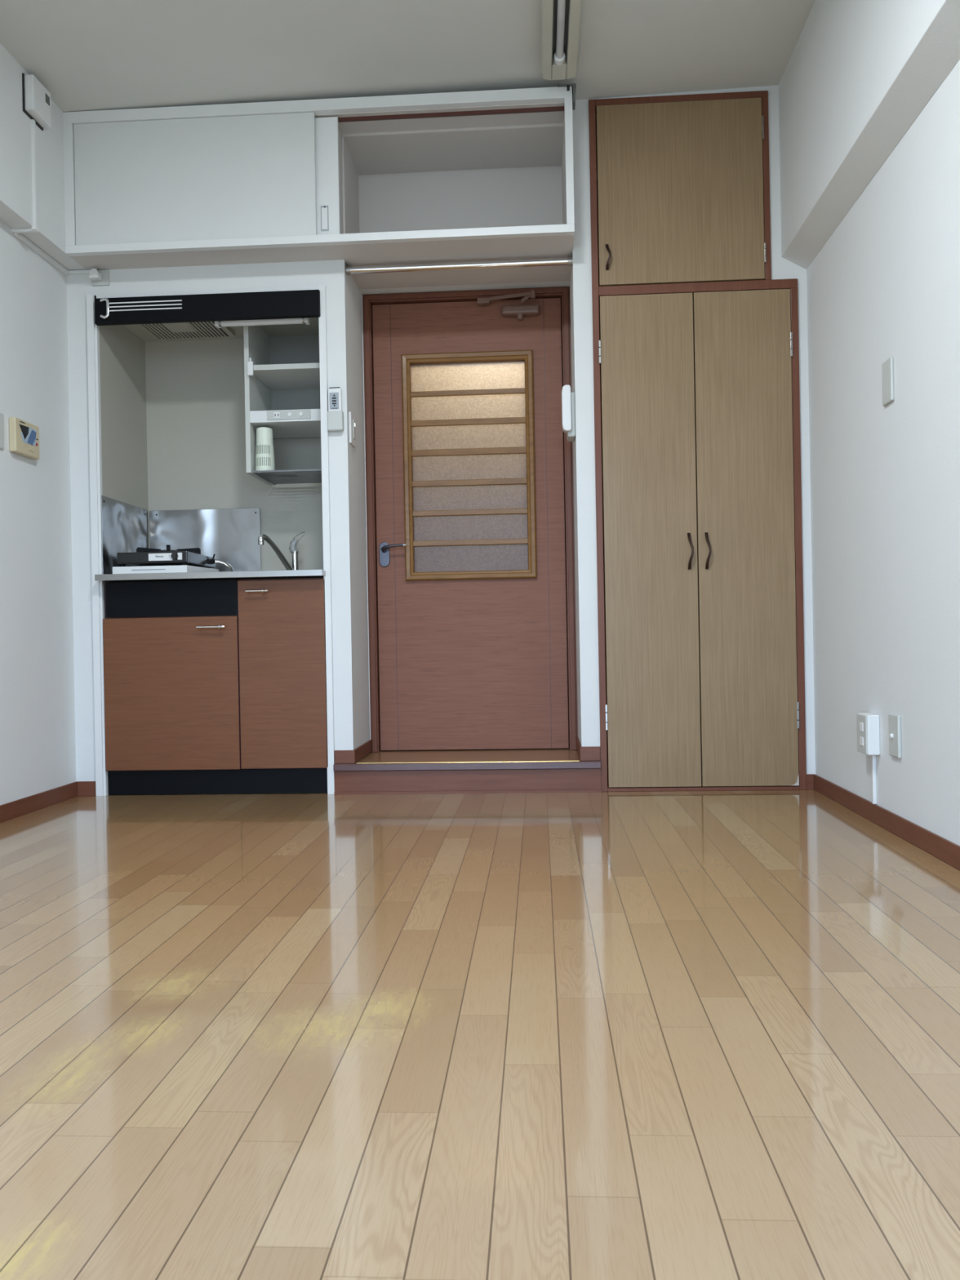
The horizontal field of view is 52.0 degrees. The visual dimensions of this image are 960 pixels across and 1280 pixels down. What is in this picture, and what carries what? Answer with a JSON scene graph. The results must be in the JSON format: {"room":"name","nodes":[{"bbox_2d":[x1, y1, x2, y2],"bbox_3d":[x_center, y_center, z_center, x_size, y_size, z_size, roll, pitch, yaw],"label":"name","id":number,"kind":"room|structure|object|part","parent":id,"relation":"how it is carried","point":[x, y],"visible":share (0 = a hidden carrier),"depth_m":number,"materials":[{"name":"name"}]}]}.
{"room":"studio apartment","nodes":[
{"label":"studio apartment","id":0,"kind":"room"},
{"bbox_2d":[0,219,75,804],"bbox_3d":[-1.743,-0.747,1.579,0.100,2.700,4.390,-1,0,3],"label":"wall","id":1,"kind":"structure","parent":0,"point":[37,746],"depth_m":3.48,"materials":[{"name":"white paint"}]},
{"bbox_2d":[0,413,4,449],"bbox_3d":[-1.588,-0.692,3.211,0.012,0.118,0.125,-1,0,3],"label":"switch plate","id":2,"kind":"object","parent":1,"relation":"attached to","point":[2,416],"visible":1,"depth_m":3.26,"materials":[{"name":"grey plastic"}]},
{"bbox_2d":[8,417,39,459],"bbox_3d":[-1.570,-0.694,3.392,0.027,0.116,0.160,-1,0,3],"label":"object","id":3,"kind":"object","parent":1,"relation":"attached to","point":[24,436],"visible":1,"depth_m":3.37,"materials":[{"name":"beige plastic"}]},
{"bbox_2d":[20,426,36,445],"bbox_3d":[-1.558,-0.706,3.396,0.001,0.059,0.106,-1,0,3],"label":"print","id":4,"kind":"object","parent":3,"relation":"attached to","point":[28,434],"depth_m":3.39},
{"bbox_2d":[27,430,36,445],"bbox_3d":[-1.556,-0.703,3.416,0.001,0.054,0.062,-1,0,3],"label":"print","id":5,"kind":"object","parent":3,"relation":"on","point":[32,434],"depth_m":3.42},
{"bbox_2d":[22,73,51,130],"bbox_3d":[-1.508,-1.832,3.352,0.037,0.126,0.128,-1,0,3],"label":"sensor box","id":6,"kind":"object","parent":1,"relation":"attached to","point":[36,98],"visible":1,"depth_m":3.32,"materials":[{"name":"white plastic"}]},
{"bbox_2d":[0,781,77,822],"bbox_3d":[-1.661,0.574,1.629,0.008,0.056,4.250,-1,0,3],"label":"baseboard","id":7,"kind":"structure","parent":1,"relation":"attached to","point":[19,807],"depth_m":3.44,"materials":[{"name":"brown wood"}]},
{"bbox_2d":[0,43,85,271],"bbox_3d":[-1.667,-1.698,1.622,0.080,0.600,4.250,-1,0,3],"label":"beam","id":8,"kind":"structure","parent":1,"relation":"attached to","point":[15,154],"depth_m":3.32,"materials":[{"name":"white paint"}]},
{"bbox_2d":[11,119,90,275],"bbox_3d":[-1.534,-1.578,3.542,0.117,0.382,0.401,-1,0,3],"label":"cable conduit","id":9,"kind":"object","parent":1,"relation":"attached to","point":[17,232],"visible":0.94,"depth_m":3.35,"materials":[{"name":"white plastic"}]},
{"bbox_2d":[0,0,815,112],"bbox_3d":[-0.337,-2.077,1.481,2.967,0.292,4.370,-1,0,3],"label":"ceiling","id":10,"kind":"structure","parent":0,"point":[89,55],"depth_m":3.26,"materials":[{"name":"paint"}]},
{"bbox_2d":[540,0,582,79],"bbox_3d":[0.234,-1.951,2.737,0.131,0.071,1.305,-1,0,3],"label":"fluorescent fixture","id":11,"kind":"object","parent":10,"relation":"attached to","point":[560,20],"visible":1,"depth_m":3.16,"materials":[{"name":"metal"}]},
{"bbox_2d":[554,51,564,65],"bbox_3d":[0.265,-1.936,3.278,0.037,0.037,0.038,-1,0,3],"label":"socket","id":12,"kind":"object","parent":11,"relation":"attached to","point":[558,60],"depth_m":3.26,"materials":[{"name":"white plastic"}]},
{"bbox_2d":[66,84,815,793],"bbox_3d":[-0.155,-0.782,4.114,2.967,2.700,0.900,-1,0,3],"label":"wall","id":13,"kind":"structure","parent":0,"point":[330,273],"depth_m":3.75,"materials":[{"name":"white paint"}]},
{"bbox_2d":[92,269,109,285],"bbox_3d":[-1.440,-1.375,3.734,0.067,0.058,0.007,-1,0,3],"label":"wall outlet plate","id":14,"kind":"object","parent":13,"relation":"attached to","point":[105,273],"visible":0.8,"depth_m":3.73,"materials":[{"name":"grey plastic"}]},
{"bbox_2d":[88,268,102,280],"bbox_3d":[-1.454,-1.384,3.713,0.042,0.044,0.036,-1,0,3],"label":"plug","id":15,"kind":"object","parent":14,"relation":"attached to","point":[94,274],"visible":1,"depth_m":3.69,"materials":[{"name":"plastic"}]},
{"bbox_2d":[101,495,148,573],"bbox_3d":[-1.421,-0.398,3.955,0.004,0.305,0.440,-1,0,3],"label":"backsplash","id":16,"kind":"structure","parent":13,"relation":"attached to","point":[124,525],"depth_m":3.89,"materials":[{"name":"grey metal"}]},
{"bbox_2d":[137,321,231,339],"bbox_3d":[-1.211,-1.264,3.966,0.319,0.014,0.322,-1,0,3],"label":"air vent","id":17,"kind":"object","parent":13,"relation":"in","point":[198,329],"visible":0.55,"depth_m":4.00,"materials":[{"name":"grey metal"}]},
{"bbox_2d":[149,507,261,571],"bbox_3d":[-1.164,-0.402,4.164,0.475,0.302,0.004,-1,0,3],"label":"backsplash","id":18,"kind":"structure","parent":13,"relation":"attached to","point":[232,535],"depth_m":4.16,"materials":[{"name":"grey metal"}]},
{"bbox_2d":[86,284,334,796],"bbox_3d":[-1.016,-0.366,3.712,0.914,1.902,0.028,-1,0,3],"label":"surround","id":19,"kind":"object","parent":13,"relation":"attached to","point":[93,330],"visible":0.95,"depth_m":3.72,"materials":[{"name":"white paint"}]},
{"bbox_2d":[94,289,320,325],"bbox_3d":[-1.024,-1.246,3.686,0.857,0.097,0.035,-1,0,3],"label":"fascia","id":20,"kind":"object","parent":19,"relation":"attached to","point":[302,304],"visible":1,"depth_m":3.68,"materials":[{"name":"black metal"}]},
{"bbox_2d":[214,317,310,336],"bbox_3d":[-0.830,-1.239,3.900,0.438,0.078,0.345,-1,0,3],"label":"tube light","id":21,"kind":"object","parent":13,"relation":"attached to","point":[224,325],"visible":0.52,"depth_m":3.74,"materials":[{"name":"white plastic"}]},
{"bbox_2d":[214,320,221,328],"bbox_3d":[-1.003,-1.235,3.762,0.016,0.076,0.036,-1,0,3],"label":"socket","id":22,"kind":"object","parent":21,"relation":"attached to","point":[218,324],"depth_m":3.75,"materials":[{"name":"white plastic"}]},
{"bbox_2d":[304,317,310,324],"bbox_3d":[-0.658,-1.242,3.742,0.016,0.076,0.036,-1,0,3],"label":"socket","id":23,"kind":"object","parent":21,"relation":"attached to","point":[307,320],"depth_m":3.73,"materials":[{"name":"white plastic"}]},
{"bbox_2d":[243,325,321,484],"bbox_3d":[-0.741,-0.967,3.981,0.338,0.626,0.333,-1,0,3],"label":"shelf unit","id":24,"kind":"object","parent":13,"relation":"attached to","point":[282,374],"visible":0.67,"depth_m":3.97,"materials":[{"name":"white laminate"}]},
{"bbox_3d":[-0.899,-0.965,3.997,0.019,0.624,0.319,-1,0,3],"label":"panel","id":25,"kind":"part","parent":24,"relation":"part of","materials":[{"name":"white laminate"}]},
{"bbox_2d":[255,426,275,471],"bbox_3d":[-0.849,-0.747,3.885,0.077,0.175,0.077,-1,0,3],"label":"air freshener","id":26,"kind":"object","parent":24,"relation":"on","point":[264,451],"visible":0.91,"depth_m":3.85,"materials":[{"name":"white plastic"}]},
{"bbox_2d":[273,412,279,417],"bbox_3d":[-0.791,-0.875,3.827,0.023,0.022,0.001,-1,0,3],"label":"socket","id":27,"kind":"object","parent":24,"relation":"attached to","point":[276,415],"depth_m":3.83,"materials":[{"name":"white plastic"}]},
{"bbox_3d":[-0.736,-0.874,3.982,0.305,0.046,0.308,-1,0,3],"label":"shelf","id":28,"kind":"part","parent":24,"relation":"part of","materials":[{"name":"white laminate"}]},
{"bbox_3d":[-0.740,-1.065,3.982,0.305,0.021,0.308,-1,0,3],"label":"shelf","id":29,"kind":"part","parent":24,"relation":"part of","materials":[{"name":"white laminate"}]},
{"bbox_3d":[-0.744,-0.876,3.826,0.171,0.035,0.004,-1,0,3],"label":"outlet panel","id":30,"kind":"part","parent":24,"relation":"part of","materials":[{"name":"grey plastic"}]},
{"bbox_3d":[-0.730,-1.066,4.141,0.305,0.430,0.011,-1,0,3],"label":"panel","id":31,"kind":"part","parent":24,"relation":"part of","materials":[{"name":"white wood"}]},
{"bbox_2d":[62,83,576,288],"bbox_3d":[-0.570,-1.680,3.753,1.856,0.518,0.491,-1,0,3],"label":"upper cabinet","id":32,"kind":"object","parent":13,"relation":"attached to","point":[477,175],"depth_m":3.57,"materials":[{"name":"white laminate"}]},
{"bbox_3d":[-1.032,-1.662,3.558,0.884,0.442,0.016,-1,0,3],"label":"sliding door","id":33,"kind":"part","parent":32,"relation":"part of","materials":[{"name":"white wood"}]},
{"bbox_3d":[-0.560,-1.520,3.547,0.021,0.078,0.002,-1,0,3],"label":"pull plate","id":34,"kind":"part","parent":32,"relation":"part of","materials":[{"name":"white laminate"}]},
{"bbox_3d":[-0.560,-1.520,3.548,0.028,0.091,0.002,-1,0,3],"label":"finger pull","id":35,"kind":"part","parent":32,"relation":"part of","materials":[{"name":"white plastic"}]},
{"bbox_3d":[-0.953,-1.658,3.580,0.890,0.440,0.016,-1,0,3],"label":"sliding door","id":36,"kind":"part","parent":32,"relation":"part of","materials":[{"name":"white laminate"}]},
{"bbox_3d":[0.306,-1.923,3.483,0.066,0.064,0.057,-1,0,3],"label":"corner bracket","id":37,"kind":"part","parent":32,"relation":"part of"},
{"bbox_2d":[327,386,343,431],"bbox_3d":[-0.540,-0.861,3.671,0.058,0.162,0.030,-1,0,3],"label":"remote holder","id":38,"kind":"object","parent":13,"relation":"attached to","point":[335,413],"visible":1,"depth_m":3.66,"materials":[{"name":"white plastic"}]},
{"bbox_3d":[-0.543,-0.890,3.664,0.035,0.062,0.002,-1,0,3],"label":"label panel","id":39,"kind":"part","parent":38,"relation":"part of","materials":[{"name":"white plastic"}]},
{"bbox_2d":[348,411,355,447],"bbox_3d":[-0.486,-0.806,3.772,0.014,0.118,0.098,-1,0,3],"label":"switch","id":40,"kind":"object","parent":13,"relation":"attached to","point":[352,419],"visible":1,"depth_m":3.75,"materials":[{"name":"white plastic"}]},
{"bbox_2d":[77,773,813,795],"bbox_3d":[-0.158,0.542,3.664,2.751,0.056,0.008,-1,0,3],"label":"baseboard","id":41,"kind":"structure","parent":13,"relation":"attached to","point":[84,788],"depth_m":3.74,"materials":[{"name":"brown wood"}]},
{"bbox_2d":[345,253,573,275],"bbox_3d":[-0.081,-1.410,3.697,0.854,0.042,0.035,-1,0,3],"label":"rail","id":42,"kind":"object","parent":13,"relation":"attached to","point":[349,270],"visible":1,"depth_m":3.69,"materials":[{"name":"silver metal"}]},
{"bbox_2d":[345,265,351,275],"bbox_3d":[-0.498,-1.399,3.722,0.018,0.035,0.035,-1,0,3],"label":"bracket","id":43,"kind":"object","parent":42,"relation":"attached to","point":[348,268],"depth_m":3.71,"materials":[{"name":"metal"}]},
{"bbox_2d":[567,256,573,266],"bbox_3d":[0.337,-1.414,3.672,0.018,0.035,0.035,-1,0,3],"label":"socket","id":44,"kind":"object","parent":42,"relation":"attached to","point":[570,259],"depth_m":3.66,"materials":[{"name":"metal"}]},
{"bbox_2d":[343,249,582,750],"bbox_3d":[-0.055,-0.514,3.848,0.856,1.837,0.382,-1,0,3],"label":"trim","id":45,"kind":"structure","parent":13,"relation":"attached to","point":[572,250],"depth_m":3.68,"materials":[{"name":"white laminate"}]},
{"bbox_2d":[333,760,600,771],"bbox_3d":[-0.050,0.466,3.649,0.990,0.025,0.045,-1,0,3],"label":"trim","id":46,"kind":"structure","parent":13,"relation":"attached to","point":[580,764],"depth_m":3.63,"materials":[{"name":"metal"}]},
{"bbox_2d":[334,736,599,763],"bbox_3d":[-0.039,0.427,3.847,0.989,0.052,0.388,-1,0,3],"label":"baseboard","id":47,"kind":"structure","parent":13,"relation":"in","point":[593,753],"depth_m":3.68,"materials":[{"name":"brown wood"}]},
{"bbox_2d":[333,789,601,795],"bbox_3d":[-0.049,0.563,3.639,0.990,0.010,0.008,-1,0,3],"label":"trim","id":48,"kind":"structure","parent":13,"relation":"attached to","point":[554,790],"depth_m":3.63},
{"bbox_2d":[355,760,579,763],"bbox_3d":[-0.048,0.454,3.657,0.832,0.006,0.012,-1,0,3],"label":"trim","id":49,"kind":"structure","parent":13,"relation":"attached to","point":[543,760],"depth_m":3.65,"materials":[{"name":"gold metal"}]},
{"bbox_2d":[334,768,601,791],"bbox_3d":[-0.049,0.525,3.653,0.990,0.086,0.020,-1,0,3],"label":"step","id":50,"kind":"structure","parent":13,"relation":"attached to","point":[588,778],"depth_m":3.64,"materials":[{"name":"brown wood"}]},
{"bbox_2d":[356,748,579,762],"bbox_3d":[-0.019,0.511,4.138,0.855,0.110,0.945,-1,0,3],"label":"trim","id":51,"kind":"structure","parent":13,"relation":"attached to","point":[508,754],"depth_m":3.89,"materials":[{"name":"brown wood"}]},
{"bbox_2d":[362,286,577,752],"bbox_3d":[-0.042,-0.489,4.056,0.861,1.892,0.145,-1,0,3],"label":"door","id":52,"kind":"structure","parent":13,"relation":"in","point":[469,491],"depth_m":4.06,"materials":[{"name":"brown wood"}]},
{"bbox_3d":[-0.396,-0.354,4.078,0.044,0.103,0.007,-1,0,3],"label":"handle","id":53,"kind":"part","parent":52,"relation":"part of","materials":[{"name":"grey metal"}]},
{"bbox_3d":[-0.359,-0.377,4.046,0.097,0.031,0.054,-1,0,3],"label":"lever","id":54,"kind":"part","parent":52,"relation":"part of","materials":[{"name":"grey metal"}]},
{"bbox_3d":[-0.044,-0.717,4.065,0.542,0.934,0.055,-1,0,3],"label":"glazing frame","id":55,"kind":"part","parent":52,"relation":"part of","materials":[{"name":"brown wood"}]},
{"bbox_3d":[-0.044,-0.717,4.073,0.482,0.877,0.003,-1,0,3],"label":"glass pane","id":56,"kind":"part","parent":52,"relation":"part of","materials":[{"name":"white glass"}]},
{"bbox_3d":[0.107,-1.386,3.994,0.218,0.038,0.018,-1,0,7],"label":"closer arm","id":57,"kind":"part","parent":52,"relation":"part of"},
{"bbox_2d":[561,384,575,441],"bbox_3d":[0.334,-0.857,3.724,0.050,0.190,0.120,-1,0,3],"label":"handset","id":58,"kind":"object","parent":13,"relation":"attached to","point":[568,406],"visible":1,"depth_m":3.67,"materials":[{"name":"grey plastic"}]},
{"bbox_2d":[0,771,959,1279],"bbox_3d":[-0.259,0.625,1.961,2.967,0.100,5.320,-1,0,3],"label":"floor","id":59,"kind":"structure","parent":0,"point":[641,1035],"depth_m":1.41,"materials":[{"name":"beige wood"}]},
{"bbox_2d":[102,577,328,795],"bbox_3d":[-0.985,0.177,3.910,0.857,0.810,0.494,-1,0,3],"label":"base cabinet","id":60,"kind":"object","parent":59,"relation":"on","point":[211,686],"visible":1,"depth_m":3.70,"materials":[{"name":"brown wood"}]},
{"bbox_3d":[-1.165,0.203,3.719,0.516,0.575,0.020,-1,0,3],"label":"cabinet door","id":61,"kind":"part","parent":60,"relation":"part of","materials":[{"name":"brown wood"}]},
{"bbox_3d":[-1.164,-0.157,3.726,0.509,0.131,0.020,-1,0,3],"label":"panel","id":62,"kind":"part","parent":60,"relation":"part of","materials":[{"name":"black laminate"}]},
{"bbox_2d":[94,568,325,582],"bbox_3d":[-0.993,-0.241,3.903,0.859,0.024,0.521,-1,0,3],"label":"countertop","id":63,"kind":"structure","parent":60,"relation":"on","point":[320,573],"depth_m":3.65,"materials":[{"name":"metal"}]},
{"bbox_2d":[112,544,218,573],"bbox_3d":[-1.242,-0.308,3.912,0.290,0.120,0.377,-1,0,3],"label":"gas stove","id":64,"kind":"object","parent":63,"relation":"on","point":[144,560],"visible":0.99,"depth_m":3.74,"materials":[{"name":"black metal"}]},
{"bbox_3d":[-1.214,-0.315,3.737,0.093,0.028,0.004,-1,0,3],"label":"control plate","id":65,"kind":"part","parent":64,"relation":"part of","materials":[{"name":"white plastic"}]},
{"bbox_3d":[-1.158,-0.318,3.727,0.026,0.026,0.018,-1,0,3],"label":"knob","id":66,"kind":"part","parent":64,"relation":"part of","materials":[{"name":"black plastic"}]},
{"bbox_3d":[-1.139,-0.318,3.732,0.017,0.027,0.004,-1,0,3],"label":"control plate","id":67,"kind":"part","parent":64,"relation":"part of","materials":[{"name":"white plastic"}]},
{"bbox_2d":[208,553,234,571],"bbox_3d":[-1.062,-0.303,4.053,0.094,0.097,0.179,-1,0,3],"label":"gas hose","id":68,"kind":"object","parent":63,"relation":"on","point":[212,561],"visible":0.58,"depth_m":4.02,"materials":[{"name":"silver metal"}]},
{"bbox_2d":[208,558,215,564],"bbox_3d":[-1.095,-0.317,3.986,0.022,0.028,0.040,-1,0,37],"label":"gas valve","id":69,"kind":"object","parent":68,"relation":"on","point":[212,561],"depth_m":3.98,"materials":[{"name":"grey metal"}]},
{"bbox_2d":[257,531,305,569],"bbox_3d":[-0.805,-0.347,3.938,0.081,0.183,0.251,-1,0,37],"label":"kitchen faucet","id":70,"kind":"object","parent":63,"relation":"on","point":[293,544],"visible":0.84,"depth_m":3.98,"materials":[{"name":"silver metal"}]},
{"bbox_3d":[-0.805,-0.336,3.930,0.026,0.157,0.220,-1,0,23],"label":"spout","id":71,"kind":"part","parent":70,"relation":"part of","materials":[{"name":"silver metal"}]},
{"bbox_2d":[291,551,298,569],"bbox_3d":[-0.756,-0.310,4.031,0.044,0.106,0.044,-1,0,3],"label":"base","id":72,"kind":"object","parent":70,"relation":"attached to","point":[295,553],"depth_m":4.02,"materials":[{"name":"silver metal"}]},
{"bbox_3d":[-0.748,-0.398,4.013,0.038,0.084,0.076,-1,0,-44],"label":"lever","id":73,"kind":"part","parent":70,"relation":"part of","materials":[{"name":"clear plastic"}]},
{"bbox_3d":[-1.005,-0.048,3.670,0.107,0.015,0.015,-1,0,3],"label":"handle","id":74,"kind":"part","parent":60,"relation":"part of","materials":[{"name":"silver metal"}]},
{"bbox_3d":[-0.831,-0.182,3.659,0.084,0.015,0.015,-1,0,3],"label":"handle","id":75,"kind":"part","parent":60,"relation":"part of","materials":[{"name":"silver metal"}]},
{"bbox_3d":[-0.737,0.127,3.693,0.331,0.706,0.020,-1,0,3],"label":"cabinet door","id":76,"kind":"part","parent":60,"relation":"part of","materials":[{"name":"brown wood"}]},
{"bbox_2d":[588,90,806,791],"bbox_3d":[0.809,-0.721,3.859,0.743,2.545,0.594,-1,0,3],"label":"closet","id":77,"kind":"object","parent":59,"relation":"on","point":[696,391],"visible":0.99,"depth_m":3.59,"materials":[{"name":"brown laminate"}]},
{"bbox_3d":[0.469,-1.403,3.593,0.019,0.094,0.027,-1,0,3],"label":"handle","id":78,"kind":"part","parent":77,"relation":"part of","materials":[{"name":"brown metal"}]},
{"bbox_3d":[0.625,-0.363,3.612,0.337,1.804,0.020,-1,0,3],"label":"door","id":79,"kind":"part","parent":77,"relation":"part of","materials":[{"name":"beige wood"}]},
{"bbox_3d":[0.732,-1.637,3.601,0.597,0.657,0.020,-1,0,3],"label":"door","id":80,"kind":"part","parent":77,"relation":"part of","materials":[{"name":"beige wood"}]},
{"bbox_3d":[0.766,-0.324,3.579,0.019,0.134,0.027,-1,0,3],"label":"handle","id":81,"kind":"part","parent":77,"relation":"part of","materials":[{"name":"brown metal"}]},
{"bbox_3d":[0.829,-0.325,3.575,0.019,0.134,0.027,-1,0,3],"label":"handle","id":82,"kind":"part","parent":77,"relation":"part of","materials":[{"name":"brown metal"}]},
{"bbox_3d":[0.970,-0.370,3.591,0.346,1.804,0.020,-1,0,3],"label":"door","id":83,"kind":"part","parent":77,"relation":"part of","materials":[{"name":"beige wood"}]},
{"bbox_2d":[806,58,959,845],"bbox_3d":[1.119,-0.799,1.408,0.100,2.700,4.390,-1,0,3],"label":"wall","id":84,"kind":"structure","parent":0,"point":[885,480],"depth_m":2.73,"materials":[{"name":"white paint"}]},
{"bbox_2d":[856,712,879,755],"bbox_3d":[1.159,0.280,2.940,0.042,0.118,0.090,-1,0,3],"label":"wall outlet","id":85,"kind":"object","parent":84,"relation":"attached to","point":[867,723],"visible":1,"depth_m":2.90,"materials":[{"name":"white plastic"}]},
{"bbox_2d":[859,722,862,731],"bbox_3d":[1.139,0.259,2.937,0.003,0.026,0.027,-1,0,3],"label":"socket","id":86,"kind":"object","parent":85,"relation":"attached to","point":[860,723],"depth_m":2.93,"materials":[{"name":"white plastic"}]},
{"bbox_2d":[859,736,863,746],"bbox_3d":[1.139,0.302,2.937,0.003,0.026,0.027,-1,0,3],"label":"socket","id":87,"kind":"object","parent":85,"relation":"attached to","point":[861,738],"depth_m":2.93,"materials":[{"name":"white plastic"}]},
{"bbox_3d":[1.143,0.280,2.941,0.005,0.114,0.086,-1,0,3],"label":"plate","id":88,"kind":"part","parent":85,"relation":"part of","materials":[{"name":"grey plastic"}]},
{"bbox_2d":[778,0,959,269],"bbox_3d":[1.010,-1.719,1.462,0.089,0.756,4.250,-1,0,3],"label":"beam","id":89,"kind":"structure","parent":84,"relation":"attached to","point":[858,74],"depth_m":2.85,"materials":[{"name":"white paint"}]},
{"bbox_2d":[871,755,876,804],"bbox_3d":[1.177,0.414,2.938,0.011,0.151,0.014,-1,0,3],"label":"cord cover","id":90,"kind":"object","parent":84,"relation":"attached to","point":[873,757],"visible":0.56,"depth_m":2.93,"materials":[{"name":"white plastic"}]},
{"bbox_2d":[813,773,959,870],"bbox_3d":[1.092,0.524,1.464,0.008,0.056,4.250,-1,0,3],"label":"baseboard","id":91,"kind":"structure","parent":84,"relation":"attached to","point":[941,848],"depth_m":2.77,"materials":[{"name":"brown wood"}]},
{"bbox_2d":[881,356,893,405],"bbox_3d":[1.147,-0.726,2.766,0.009,0.121,0.073,-1,0,3],"label":"blank wall plate","id":92,"kind":"object","parent":84,"relation":"attached to","point":[887,367],"visible":1,"depth_m":2.75,"materials":[{"name":"grey plastic"}]},
{"bbox_2d":[888,713,901,758],"bbox_3d":[1.160,0.268,2.759,0.017,0.118,0.075,-1,0,3],"label":"outlet","id":93,"kind":"object","parent":84,"relation":"attached to","point":[895,721],"visible":1,"depth_m":2.75,"materials":[{"name":"grey plastic"}]}
]}

